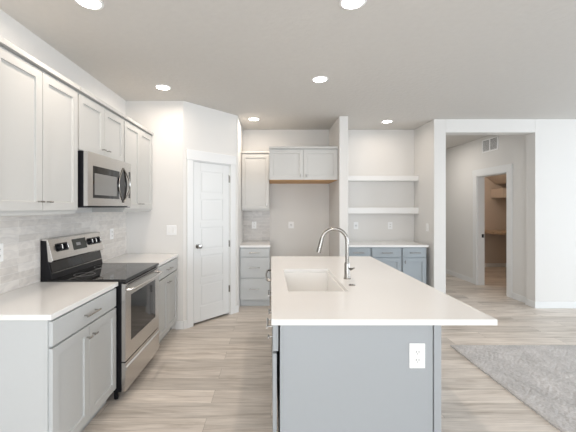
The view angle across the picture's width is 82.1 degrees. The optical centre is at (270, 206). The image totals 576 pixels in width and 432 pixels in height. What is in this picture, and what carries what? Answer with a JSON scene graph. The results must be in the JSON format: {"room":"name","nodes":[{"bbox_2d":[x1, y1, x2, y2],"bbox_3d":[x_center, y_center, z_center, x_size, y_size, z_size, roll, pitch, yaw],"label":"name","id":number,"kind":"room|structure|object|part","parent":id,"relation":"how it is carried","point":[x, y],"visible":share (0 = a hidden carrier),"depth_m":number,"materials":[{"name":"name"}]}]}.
{"room":"kitchen","nodes":[
{"label":"kitchen","id":0,"kind":"room"},
{"bbox_2d":[0,9,125,281],"bbox_3d":[-1.830,0.096,1.370,0.140,2.768,8.540,0,0,0],"label":"wall","id":1,"kind":"structure","parent":0,"point":[11,30],"depth_m":2.69,"materials":[{"name":"paint"}]},
{"bbox_2d":[0,36,79,215],"bbox_3d":[-1.582,-0.424,2.079,0.354,0.948,0.759,0,0,0],"label":"upper cabinet","id":2,"kind":"object","parent":1,"relation":"attached to","point":[39,105],"visible":1,"depth_m":2.02,"materials":[{"name":"grey paint"}]},
{"bbox_3d":[-1.447,-0.415,1.889,0.020,0.874,0.374,0,0,0],"label":"door","id":3,"kind":"part","parent":2,"relation":"part of","materials":[{"name":"grey paint"}]},
{"bbox_3d":[-1.588,-0.883,2.079,0.334,0.030,0.759,0,0,0],"label":"moulding","id":4,"kind":"part","parent":2,"relation":"part of","materials":[{"name":"grey paint"}]},
{"bbox_3d":[-1.447,-0.415,2.268,0.020,0.874,0.374,0,0,0],"label":"door","id":5,"kind":"part","parent":2,"relation":"part of","materials":[{"name":"grey paint"}]},
{"bbox_2d":[0,212,126,293],"bbox_3d":[-1.755,0.309,2.845,0.010,0.514,2.309,0,0,0],"label":"tile backsplash","id":6,"kind":"structure","parent":1,"relation":"attached to","point":[21,237],"depth_m":2.47,"materials":[{"name":"tile"}]},
{"bbox_2d":[0,243,2,261],"bbox_3d":[-1.746,0.295,2.115,0.009,0.118,0.074,0,0,0],"label":"electrical outlet","id":7,"kind":"object","parent":6,"relation":"attached to","point":[1,244],"visible":1,"depth_m":2.14,"materials":[{"name":"white plastic"}]},
{"bbox_2d":[110,228,113,239],"bbox_3d":[-1.746,0.295,3.620,0.009,0.118,0.074,0,0,0],"label":"electrical outlet","id":8,"kind":"object","parent":6,"relation":"attached to","point":[112,229],"visible":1,"depth_m":3.63,"materials":[{"name":"white plastic"}]},
{"bbox_2d":[75,87,125,161],"bbox_3d":[-1.582,-0.661,2.849,0.354,0.473,0.752,0,0,0],"label":"upper cabinet","id":9,"kind":"object","parent":1,"relation":"attached to","point":[100,125],"visible":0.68,"depth_m":2.77,"materials":[{"name":"grey paint"}]},
{"bbox_3d":[-1.447,-0.641,2.662,0.020,0.421,0.370,0,0,0],"label":"door","id":10,"kind":"part","parent":9,"relation":"part of","materials":[{"name":"grey paint"}]},
{"bbox_3d":[-1.588,-0.883,2.849,0.334,0.030,0.752,0,0,0],"label":"moulding","id":11,"kind":"part","parent":9,"relation":"part of","materials":[{"name":"grey paint"}]},
{"bbox_2d":[78,151,130,207],"bbox_3d":[-1.545,-0.208,2.853,0.411,0.427,0.758,0,0,0],"label":"microwave","id":12,"kind":"object","parent":9,"relation":"attached to","point":[103,181],"visible":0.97,"depth_m":2.69,"materials":[{"name":"silver metal"}]},
{"bbox_3d":[-1.369,-0.203,3.019,0.009,0.321,0.096,0,0,0],"label":"handle trim","id":13,"kind":"part","parent":12,"relation":"part of","materials":[{"name":"silver metal"}]},
{"bbox_3d":[-1.358,-0.203,3.109,0.016,0.325,0.104,0,0,14],"label":"handle","id":14,"kind":"part","parent":12,"relation":"part of","materials":[{"name":"silver metal"}]},
{"bbox_3d":[-1.389,-0.214,3.154,0.032,0.411,0.156,0,0,0],"label":"control panel","id":15,"kind":"part","parent":12,"relation":"part of","materials":[{"name":"silver metal"}]},
{"bbox_3d":[-1.447,-0.641,3.037,0.020,0.421,0.370,0,0,0],"label":"door","id":16,"kind":"part","parent":9,"relation":"part of","materials":[{"name":"grey paint"}]},
{"bbox_2d":[92,116,153,211],"bbox_3d":[-1.582,-0.424,3.619,0.354,0.948,0.758,0,0,0],"label":"upper cabinet","id":17,"kind":"object","parent":1,"relation":"attached to","point":[137,138],"visible":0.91,"depth_m":3.58,"materials":[{"name":"grey paint"}]},
{"bbox_3d":[-1.447,-0.415,3.430,0.020,0.874,0.373,0,0,0],"label":"door","id":18,"kind":"part","parent":17,"relation":"part of","materials":[{"name":"grey paint"}]},
{"bbox_3d":[-1.588,-0.883,3.619,0.334,0.030,0.758,0,0,0],"label":"moulding","id":19,"kind":"part","parent":17,"relation":"part of","materials":[{"name":"grey paint"}]},
{"bbox_3d":[-1.447,-0.415,3.808,0.020,0.874,0.373,0,0,0],"label":"door","id":20,"kind":"part","parent":17,"relation":"part of","materials":[{"name":"grey paint"}]},
{"bbox_2d":[126,101,182,328],"bbox_3d":[-1.413,0.096,4.060,0.695,2.768,0.120,0,0,0],"label":"wall","id":21,"kind":"structure","parent":0,"point":[146,230],"depth_m":4.00,"materials":[{"name":"paint"}]},
{"bbox_2d":[167,225,175,234],"bbox_3d":[-1.205,0.280,3.994,0.120,0.118,0.012,0,0,0],"label":"light switch","id":22,"kind":"object","parent":21,"relation":"attached to","point":[171,229],"visible":1,"depth_m":3.99,"materials":[{"name":"white plastic"}]},
{"bbox_2d":[175,321,182,328],"bbox_3d":[-1.110,1.433,3.993,0.090,0.095,0.014,0,0,0],"label":"baseboard","id":23,"kind":"structure","parent":21,"relation":"attached to","point":[178,324],"depth_m":3.99,"materials":[{"name":"paint"}]},
{"bbox_2d":[183,101,236,320],"bbox_3d":[-0.806,0.096,4.367,0.110,2.768,0.892,0,0,42],"label":"wall","id":24,"kind":"structure","parent":0,"point":[205,129],"depth_m":4.23,"materials":[{"name":"paint"}]},
{"bbox_2d":[186,149,235,327],"bbox_3d":[-0.803,0.387,4.354,0.132,2.187,0.796,0,0,42],"label":"trim","id":25,"kind":"structure","parent":24,"relation":"attached to","point":[191,155],"depth_m":4.21,"materials":[{"name":"paint"}]},
{"bbox_2d":[183,305,238,328],"bbox_3d":[-0.760,1.433,4.325,0.015,0.095,0.892,0,0,42],"label":"baseboard","id":26,"kind":"structure","parent":24,"relation":"attached to","point":[236,307],"depth_m":4.02,"materials":[{"name":"paint"}]},
{"bbox_2d":[193,162,229,323],"bbox_3d":[-0.757,0.444,4.318,0.108,2.021,0.584,0,0,42],"label":"door","id":27,"kind":"structure","parent":24,"relation":"in","point":[211,242],"depth_m":4.30,"materials":[{"name":"paint"}]},
{"bbox_2d":[237,116,242,306],"bbox_3d":[-0.525,0.096,5.070,0.120,2.768,0.860,0,0,0],"label":"wall","id":28,"kind":"structure","parent":0,"point":[239,127],"depth_m":4.87,"materials":[{"name":"paint"}]},
{"bbox_2d":[0,0,575,148],"bbox_3d":[3.000,-1.348,3.100,10.400,0.120,12.600,0,0,0],"label":"ceiling","id":29,"kind":"structure","parent":0,"point":[411,64],"depth_m":2.82,"materials":[{"name":"paint"}]},
{"bbox_2d":[74,0,103,9],"bbox_3d":[-1.142,-1.285,2.070,0.168,0.006,0.168,0,0,0],"label":"recessed light","id":30,"kind":"object","parent":29,"relation":"in","point":[89,4],"visible":1,"depth_m":2.09,"materials":[{"name":"white plastic"}]},
{"bbox_2d":[155,84,170,89],"bbox_3d":[-1.161,-1.285,3.550,0.168,0.006,0.168,0,0,0],"label":"recessed light","id":31,"kind":"object","parent":29,"relation":"in","point":[159,86],"visible":1,"depth_m":3.55,"materials":[{"name":"white plastic"}]},
{"bbox_2d":[248,117,259,120],"bbox_3d":[-0.249,-1.285,4.830,0.168,0.006,0.168,0,0,0],"label":"recessed light","id":32,"kind":"object","parent":29,"relation":"in","point":[252,118],"visible":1,"depth_m":4.84,"materials":[{"name":"white plastic"}]},
{"bbox_2d":[312,76,327,82],"bbox_3d":[0.494,-1.285,3.326,0.168,0.006,0.168,0,0,0],"label":"recessed light","id":33,"kind":"object","parent":29,"relation":"in","point":[318,79],"visible":1,"depth_m":3.32,"materials":[{"name":"white plastic"}]},
{"bbox_2d":[339,0,366,9],"bbox_3d":[0.514,-1.285,2.070,0.168,0.006,0.168,0,0,0],"label":"recessed light","id":34,"kind":"object","parent":29,"relation":"in","point":[344,4],"visible":1,"depth_m":2.09,"materials":[{"name":"white plastic"}]},
{"bbox_2d":[381,120,392,122],"bbox_3d":[1.747,-1.285,4.970,0.168,0.006,0.168,0,0,0],"label":"recessed light","id":35,"kind":"object","parent":29,"relation":"in","point":[384,121],"visible":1,"depth_m":4.96,"materials":[{"name":"white plastic"}]},
{"bbox_2d":[243,130,413,293],"bbox_3d":[0.400,0.096,5.570,4.320,2.768,0.140,0,0,0],"label":"wall","id":36,"kind":"structure","parent":0,"point":[370,152],"depth_m":5.50,"materials":[{"name":"paint"}]},
{"bbox_2d":[242,151,268,209],"bbox_3d":[-0.245,-0.409,5.321,0.432,0.929,0.356,0,0,0],"label":"upper cabinet","id":37,"kind":"object","parent":36,"relation":"attached to","point":[255,164],"visible":0.88,"depth_m":5.19,"materials":[{"name":"grey paint"}]},
{"bbox_3d":[-0.245,-0.859,5.327,0.432,0.030,0.336,0,0,0],"label":"moulding","id":38,"kind":"part","parent":37,"relation":"part of","materials":[{"name":"grey paint"}]},
{"bbox_2d":[243,210,269,240],"bbox_3d":[-0.243,0.309,5.495,0.442,0.514,0.010,0,0,0],"label":"tile backsplash","id":39,"kind":"structure","parent":36,"relation":"attached to","point":[262,217],"depth_m":5.49,"materials":[{"name":"tile"}]},
{"bbox_2d":[252,221,255,228],"bbox_3d":[-0.280,0.300,5.486,0.074,0.118,0.009,0,0,0],"label":"electrical outlet","id":40,"kind":"object","parent":39,"relation":"attached to","point":[253,222],"visible":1,"depth_m":5.48,"materials":[{"name":"white plastic"}]},
{"bbox_2d":[288,222,293,227],"bbox_3d":[0.335,0.300,5.495,0.090,0.110,0.010,0,0,0],"label":"electrical outlet","id":41,"kind":"object","parent":36,"relation":"attached to","point":[290,224],"visible":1,"depth_m":5.49,"materials":[{"name":"white plastic"}]},
{"bbox_2d":[269,146,337,183],"bbox_3d":[0.469,-0.629,5.114,0.992,0.483,0.770,0,0,0],"label":"upper cabinet","id":42,"kind":"object","parent":36,"relation":"attached to","point":[287,164],"visible":1,"depth_m":4.77,"materials":[{"name":"grey paint"}]},
{"bbox_3d":[0.222,-0.610,4.770,0.490,0.431,0.020,0,0,0],"label":"door","id":43,"kind":"part","parent":42,"relation":"part of","materials":[{"name":"grey paint"}]},
{"bbox_3d":[0.469,-0.856,5.120,0.992,0.030,0.751,0,0,0],"label":"moulding","id":44,"kind":"part","parent":42,"relation":"part of","materials":[{"name":"grey paint"}]},
{"bbox_3d":[0.717,-0.610,4.770,0.490,0.431,0.020,0,0,0],"label":"door","id":45,"kind":"part","parent":42,"relation":"part of","materials":[{"name":"grey paint"}]},
{"bbox_2d":[348,207,418,213],"bbox_3d":[1.740,0.057,5.412,1.288,0.097,0.174,0,0,0],"label":"floating shelf","id":46,"kind":"object","parent":36,"relation":"attached to","point":[351,210],"visible":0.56,"depth_m":5.33,"materials":[{"name":"paint"}]},
{"bbox_2d":[348,176,418,180],"bbox_3d":[1.740,-0.465,5.412,1.288,0.080,0.174,0,0,0],"label":"floating shelf","id":47,"kind":"object","parent":36,"relation":"attached to","point":[350,178],"visible":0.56,"depth_m":5.33,"materials":[{"name":"paint"}]},
{"bbox_2d":[82,267,575,431],"bbox_3d":[3.000,1.540,3.100,10.400,0.120,12.600,0,0,0],"label":"floor","id":48,"kind":"structure","parent":0,"point":[214,374],"depth_m":2.90,"materials":[{"name":"beige wood"}]},
{"bbox_2d":[0,288,115,431],"bbox_3d":[-1.443,1.038,2.122,0.630,0.884,0.748,0,0,0],"label":"base cabinet","id":49,"kind":"object","parent":48,"relation":"on","point":[57,374],"visible":0.97,"depth_m":1.81,"materials":[{"name":"grey paint"}]},
{"bbox_2d":[0,282,117,319],"bbox_3d":[-1.456,0.581,2.115,0.603,0.030,0.763,0,0,0],"label":"countertop","id":50,"kind":"structure","parent":49,"relation":"on","point":[39,300],"depth_m":2.04,"materials":[{"name":"beige stone"}]},
{"bbox_3d":[-1.175,1.062,1.940,0.020,0.607,0.360,0,0,0],"label":"door","id":51,"kind":"part","parent":49,"relation":"part of","materials":[{"name":"grey paint"}]},
{"bbox_3d":[-1.175,0.678,2.122,0.020,0.133,0.724,0,0,0],"label":"drawer","id":52,"kind":"part","parent":49,"relation":"part of","materials":[{"name":"grey paint"}]},
{"bbox_3d":[-1.147,0.678,2.122,0.037,0.012,0.160,0,0,0],"label":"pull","id":53,"kind":"part","parent":49,"relation":"part of","materials":[{"name":"silver metal"}]},
{"bbox_3d":[-1.175,1.062,2.304,0.020,0.607,0.360,0,0,0],"label":"door","id":54,"kind":"part","parent":49,"relation":"part of","materials":[{"name":"grey paint"}]},
{"bbox_2d":[41,232,162,399],"bbox_3d":[-1.389,0.861,2.879,0.715,1.238,0.762,0,0,0],"label":"electric range","id":55,"kind":"object","parent":48,"relation":"on","point":[76,257],"visible":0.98,"depth_m":2.71,"materials":[{"name":"silver metal"}]},
{"bbox_3d":[-1.661,0.318,2.605,0.034,0.051,0.052,0,0,0],"label":"knob","id":56,"kind":"part","parent":55,"relation":"part of","materials":[{"name":"black plastic"}]},
{"bbox_3d":[-1.673,0.318,2.643,0.019,0.064,0.163,0,0,0],"label":"knob plate","id":57,"kind":"part","parent":55,"relation":"part of","materials":[{"name":"black glass"}]},
{"bbox_3d":[-1.694,0.331,2.879,0.085,0.178,0.762,0,0,0],"label":"control panel","id":58,"kind":"part","parent":55,"relation":"part of","materials":[{"name":"silver metal"}]},
{"bbox_3d":[-1.677,0.460,2.879,0.020,0.070,0.734,0,0,0],"label":"glass","id":59,"kind":"part","parent":55,"relation":"part of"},
{"bbox_3d":[-1.673,0.318,3.120,0.019,0.064,0.230,0,0,0],"label":"knob plate","id":60,"kind":"part","parent":55,"relation":"part of","materials":[{"name":"black glass"}]},
{"bbox_2d":[48,263,158,282],"bbox_3d":[-1.399,0.562,2.879,0.587,0.026,0.758,0,0,0],"label":"cooktop","id":61,"kind":"object","parent":55,"relation":"in","point":[93,272],"depth_m":2.77,"materials":[{"name":"black glass"}]},
{"bbox_3d":[-1.119,0.880,2.879,0.028,0.590,0.750,0,0,0],"label":"oven door","id":62,"kind":"part","parent":55,"relation":"part of","materials":[{"name":"silver metal"}]},
{"bbox_3d":[-1.113,1.294,2.879,0.040,0.219,0.750,0,0,0],"label":"storage drawer","id":63,"kind":"part","parent":55,"relation":"part of","materials":[{"name":"silver metal"}]},
{"bbox_3d":[-1.070,0.633,2.879,0.075,0.027,0.722,0,0,0],"label":"handle","id":64,"kind":"part","parent":55,"relation":"part of","materials":[{"name":"silver metal"}]},
{"bbox_2d":[159,258,176,342],"bbox_3d":[-1.427,1.038,3.632,0.663,0.884,0.732,0,0,0],"label":"base cabinet","id":65,"kind":"object","parent":48,"relation":"on","point":[168,278],"visible":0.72,"depth_m":3.61,"materials":[{"name":"grey paint"}]},
{"bbox_2d":[102,254,178,265],"bbox_3d":[-1.439,0.581,3.630,0.638,0.030,0.736,0,0,0],"label":"countertop","id":66,"kind":"structure","parent":65,"relation":"on","point":[161,259],"depth_m":3.63,"materials":[{"name":"beige stone"}]},
{"bbox_3d":[-1.142,1.062,3.454,0.020,0.607,0.352,0,0,0],"label":"door","id":67,"kind":"part","parent":65,"relation":"part of","materials":[{"name":"grey paint"}]},
{"bbox_3d":[-1.142,0.678,3.632,0.020,0.133,0.708,0,0,0],"label":"drawer","id":68,"kind":"part","parent":65,"relation":"part of","materials":[{"name":"grey paint"}]},
{"bbox_3d":[-1.142,1.062,3.810,0.020,0.607,0.352,0,0,0],"label":"door","id":69,"kind":"part","parent":65,"relation":"part of","materials":[{"name":"grey paint"}]},
{"bbox_2d":[240,248,269,305],"bbox_3d":[-0.242,1.038,5.162,0.440,0.884,0.667,0,0,0],"label":"base cabinet","id":70,"kind":"object","parent":48,"relation":"on","point":[254,262],"visible":0.97,"depth_m":4.87,"materials":[{"name":"grey paint"}]},
{"bbox_3d":[-0.242,1.209,4.875,0.420,0.312,0.020,0,0,0],"label":"drawer","id":71,"kind":"part","parent":70,"relation":"part of","materials":[{"name":"grey paint"}]},
{"bbox_3d":[-0.242,0.892,4.875,0.420,0.295,0.020,0,0,0],"label":"drawer","id":72,"kind":"part","parent":70,"relation":"part of","materials":[{"name":"grey paint"}]},
{"bbox_3d":[-0.242,0.672,4.875,0.420,0.120,0.020,0,0,0],"label":"drawer","id":73,"kind":"part","parent":70,"relation":"part of","materials":[{"name":"grey paint"}]},
{"bbox_2d":[240,241,269,247],"bbox_3d":[-0.237,0.581,5.174,0.451,0.030,0.648,0,0,0],"label":"countertop","id":74,"kind":"structure","parent":70,"relation":"on","point":[245,244],"depth_m":4.98,"materials":[{"name":"beige stone"}]},
{"bbox_2d":[266,290,440,431],"bbox_3d":[0.420,1.038,2.722,0.894,0.884,2.086,0,0,0],"label":"kitchen island","id":75,"kind":"object","parent":48,"relation":"on","point":[326,378],"visible":0.57,"depth_m":1.69,"materials":[{"name":"grey paint"}]},
{"bbox_2d":[265,269,270,281],"bbox_3d":[0.280,1.042,3.361,0.680,0.875,0.598,0,0,0],"label":"handle","id":76,"kind":"object","parent":75,"relation":"attached to","point":[267,279],"visible":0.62,"depth_m":3.26,"materials":[{"name":"silver metal"}]},
{"bbox_3d":[0.020,1.062,2.381,0.020,0.607,0.443,0,0,0],"label":"door","id":77,"kind":"part","parent":75,"relation":"part of","materials":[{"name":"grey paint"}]},
{"bbox_3d":[0.020,1.062,1.927,0.020,0.607,0.445,0,0,0],"label":"door","id":78,"kind":"part","parent":75,"relation":"part of","materials":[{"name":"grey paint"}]},
{"bbox_3d":[0.024,0.678,1.927,0.028,0.133,0.445,0,0,0],"label":"drawer","id":79,"kind":"part","parent":75,"relation":"part of","materials":[{"name":"grey paint"}]},
{"bbox_3d":[0.052,1.039,1.691,0.012,0.882,0.020,0,0,0],"label":"corner trim","id":80,"kind":"part","parent":75,"relation":"part of","materials":[{"name":"grey paint"}]},
{"bbox_3d":[0.442,1.039,1.691,0.768,0.882,0.012,0,0,0],"label":"panel","id":81,"kind":"part","parent":75,"relation":"part of","materials":[{"name":"grey paint"}]},
{"bbox_2d":[271,256,496,324],"bbox_3d":[0.571,0.581,2.725,1.138,0.030,2.130,0,0,0],"label":"island countertop","id":82,"kind":"structure","parent":75,"relation":"on","point":[382,294],"depth_m":2.00,"materials":[{"name":"beige stone"}]},
{"bbox_2d":[284,272,343,290],"bbox_3d":[0.319,0.711,2.612,0.467,0.228,0.855,0,0,0],"label":"sink","id":83,"kind":"object","parent":82,"relation":"in","point":[296,281],"visible":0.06,"depth_m":3.00,"materials":[{"name":"white ceramic"}]},
{"bbox_2d":[316,227,354,279],"bbox_3d":[0.500,0.362,2.576,0.285,0.408,0.105,0,0,0],"label":"kitchen faucet","id":84,"kind":"object","parent":82,"relation":"on","point":[347,269],"visible":1,"depth_m":2.59,"materials":[{"name":"silver metal"}]},
{"bbox_3d":[0.500,0.302,2.600,0.228,0.288,0.028,0,0,0],"label":"spout","id":85,"kind":"part","parent":84,"relation":"part of","materials":[{"name":"silver metal"}]},
{"bbox_2d":[344,263,350,279],"bbox_3d":[0.600,0.502,2.600,0.056,0.128,0.056,0,0,0],"label":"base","id":86,"kind":"object","parent":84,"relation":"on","point":[347,269],"depth_m":2.58,"materials":[{"name":"silver metal"}]},
{"bbox_2d":[409,343,424,367],"bbox_3d":[0.745,0.758,1.681,0.080,0.127,0.009,0,0,0],"label":"electrical outlet","id":87,"kind":"object","parent":75,"relation":"attached to","point":[416,350],"visible":1,"depth_m":1.68,"materials":[{"name":"white plastic"}]},
{"bbox_2d":[414,349,420,354],"bbox_3d":[0.745,0.738,1.678,0.033,0.029,0.003,0,0,0],"label":"receptacle","id":88,"kind":"object","parent":87,"relation":"attached to","point":[416,351],"depth_m":1.68,"materials":[{"name":"plastic"}]},
{"bbox_2d":[414,357,420,362],"bbox_3d":[0.745,0.778,1.678,0.033,0.029,0.003,0,0,0],"label":"receptacle","id":89,"kind":"object","parent":87,"relation":"attached to","point":[416,359],"depth_m":1.68,"materials":[{"name":"plastic"}]},
{"bbox_3d":[0.849,1.039,1.702,0.037,0.882,0.046,0,0,0],"label":"corner post","id":90,"kind":"part","parent":75,"relation":"part of","materials":[{"name":"grey paint"}]},
{"bbox_2d":[349,247,370,255],"bbox_3d":[1.293,1.038,5.179,0.390,0.884,0.632,0,0,0],"label":"drawer","id":91,"kind":"object","parent":48,"relation":"on","point":[353,251],"visible":0.21,"depth_m":4.90,"materials":[{"name":"blue paint"}]},
{"bbox_2d":[371,247,400,270],"bbox_3d":[1.716,1.038,5.179,0.453,0.884,0.632,0,0,0],"label":"base cabinet","id":92,"kind":"object","parent":48,"relation":"on","point":[391,256],"visible":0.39,"depth_m":4.90,"materials":[{"name":"blue paint"}]},
{"bbox_3d":[1.716,0.678,4.910,0.429,0.133,0.020,0,0,0],"label":"drawer","id":93,"kind":"part","parent":92,"relation":"part of","materials":[{"name":"blue paint"}]},
{"bbox_3d":[1.716,1.062,4.910,0.429,0.607,0.020,0,0,0],"label":"door","id":94,"kind":"part","parent":92,"relation":"part of","materials":[{"name":"blue paint"}]},
{"bbox_2d":[349,241,428,246],"bbox_3d":[1.716,0.581,5.192,1.239,0.030,0.612,0,0,0],"label":"countertop","id":95,"kind":"structure","parent":92,"relation":"on","point":[351,243],"depth_m":4.98,"materials":[{"name":"beige stone"}]},
{"bbox_2d":[401,247,425,283],"bbox_3d":[2.131,1.038,5.179,0.371,0.884,0.632,0,0,0],"label":"base cabinet","id":96,"kind":"object","parent":48,"relation":"on","point":[413,259],"visible":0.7,"depth_m":4.90,"materials":[{"name":"blue paint"}]},
{"bbox_3d":[2.131,0.678,4.910,0.347,0.133,0.020,0,0,0],"label":"drawer","id":97,"kind":"part","parent":96,"relation":"part of","materials":[{"name":"blue paint"}]},
{"bbox_3d":[2.131,1.062,4.910,0.347,0.607,0.020,0,0,0],"label":"door","id":98,"kind":"part","parent":96,"relation":"part of","materials":[{"name":"blue paint"}]},
{"bbox_2d":[450,345,575,431],"bbox_3d":[4.103,1.471,1.255,4.403,0.018,4.518,0,0,0],"label":"carpet","id":99,"kind":"object","parent":48,"relation":"on","point":[542,377],"visible":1,"depth_m":2.90,"materials":[{"name":"grey carpet"}]},
{"bbox_2d":[329,116,347,255],"bbox_3d":[1.032,0.096,5.090,0.124,2.768,0.820,0,0,0],"label":"wall","id":100,"kind":"structure","parent":0,"point":[338,133],"depth_m":4.68,"materials":[{"name":"paint"}]},
{"bbox_2d":[414,119,445,293],"bbox_3d":[2.473,0.096,5.165,0.175,2.768,0.670,0,0,0],"label":"wall","id":101,"kind":"structure","parent":0,"point":[429,138],"depth_m":4.87,"materials":[{"name":"paint"}]},
{"bbox_2d":[446,135,525,296],"bbox_3d":[3.980,0.096,7.105,0.120,2.768,4.190,0,0,0],"label":"wall","id":102,"kind":"structure","parent":0,"point":[461,160],"depth_m":6.48,"materials":[{"name":"paint"}]},
{"bbox_2d":[446,269,525,302],"bbox_3d":[3.913,1.433,7.005,0.014,0.095,3.990,0,0,0],"label":"baseboard","id":103,"kind":"structure","parent":102,"relation":"attached to","point":[515,296],"depth_m":6.53,"materials":[{"name":"paint"}]},
{"bbox_2d":[482,136,497,152],"bbox_3d":[3.915,-1.113,5.905,0.010,0.235,0.430,0,0,0],"label":"air vent","id":104,"kind":"object","parent":102,"relation":"in","point":[491,144],"visible":1,"depth_m":5.89,"materials":[{"name":"white plastic"}]},
{"bbox_2d":[472,164,512,297],"bbox_3d":[3.974,0.388,5.870,0.152,2.185,1.046,0,0,0],"label":"trim","id":105,"kind":"structure","parent":102,"relation":"attached to","point":[479,175],"depth_m":6.25,"materials":[{"name":"paint"}]},
{"bbox_2d":[485,177,505,262],"bbox_3d":[5.520,0.096,8.200,2.960,2.768,0.120,0,0,0],"label":"wall","id":106,"kind":"structure","parent":0,"point":[495,208],"depth_m":8.14,"materials":[{"name":"paint"}]},
{"bbox_2d":[485,263,505,266],"bbox_3d":[5.470,1.433,8.133,2.860,0.095,0.014,0,0,0],"label":"baseboard","id":107,"kind":"structure","parent":106,"relation":"attached to","point":[486,264],"depth_m":8.13,"materials":[{"name":"paint"}]},
{"bbox_2d":[485,230,505,233],"bbox_3d":[6.010,0.600,7.870,1.779,0.060,0.539,0,0,0],"label":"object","id":108,"kind":"structure","parent":106,"relation":"attached to","point":[486,231],"depth_m":7.68,"materials":[{"name":"brown wood"}]},
{"bbox_2d":[491,188,505,197],"bbox_3d":[6.160,-0.330,7.929,1.479,0.220,0.419,0,0,0],"label":"shelf box","id":109,"kind":"object","parent":106,"relation":"attached to","point":[501,192],"visible":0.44,"depth_m":7.86,"materials":[{"name":"paint"}]},
{"bbox_2d":[486,174,505,183],"bbox_3d":[5.471,-0.920,6.585,2.859,0.700,3.110,0,0,0],"label":"ceiling","id":110,"kind":"structure","parent":0,"point":[498,179],"depth_m":7.87,"materials":[{"name":"paint"}]},
{"bbox_2d":[446,119,575,301],"bbox_3d":[5.200,0.096,4.920,5.280,2.768,0.180,0,0,0],"label":"wall","id":111,"kind":"structure","parent":0,"point":[550,143],"depth_m":4.83,"materials":[{"name":"paint"}]},
{"bbox_2d":[525,298,535,307],"bbox_3d":[3.861,1.433,4.913,0.014,0.095,0.194,0,0,0],"label":"baseboard","id":112,"kind":"structure","parent":111,"relation":"attached to","point":[528,302],"depth_m":4.90,"materials":[{"name":"paint"}]},
{"bbox_2d":[536,302,575,307],"bbox_3d":[5.784,1.433,4.823,3.832,0.095,0.014,0,0,0],"label":"baseboard","id":113,"kind":"structure","parent":111,"relation":"attached to","point":[538,304],"depth_m":4.82,"materials":[{"name":"paint"}]}
]}

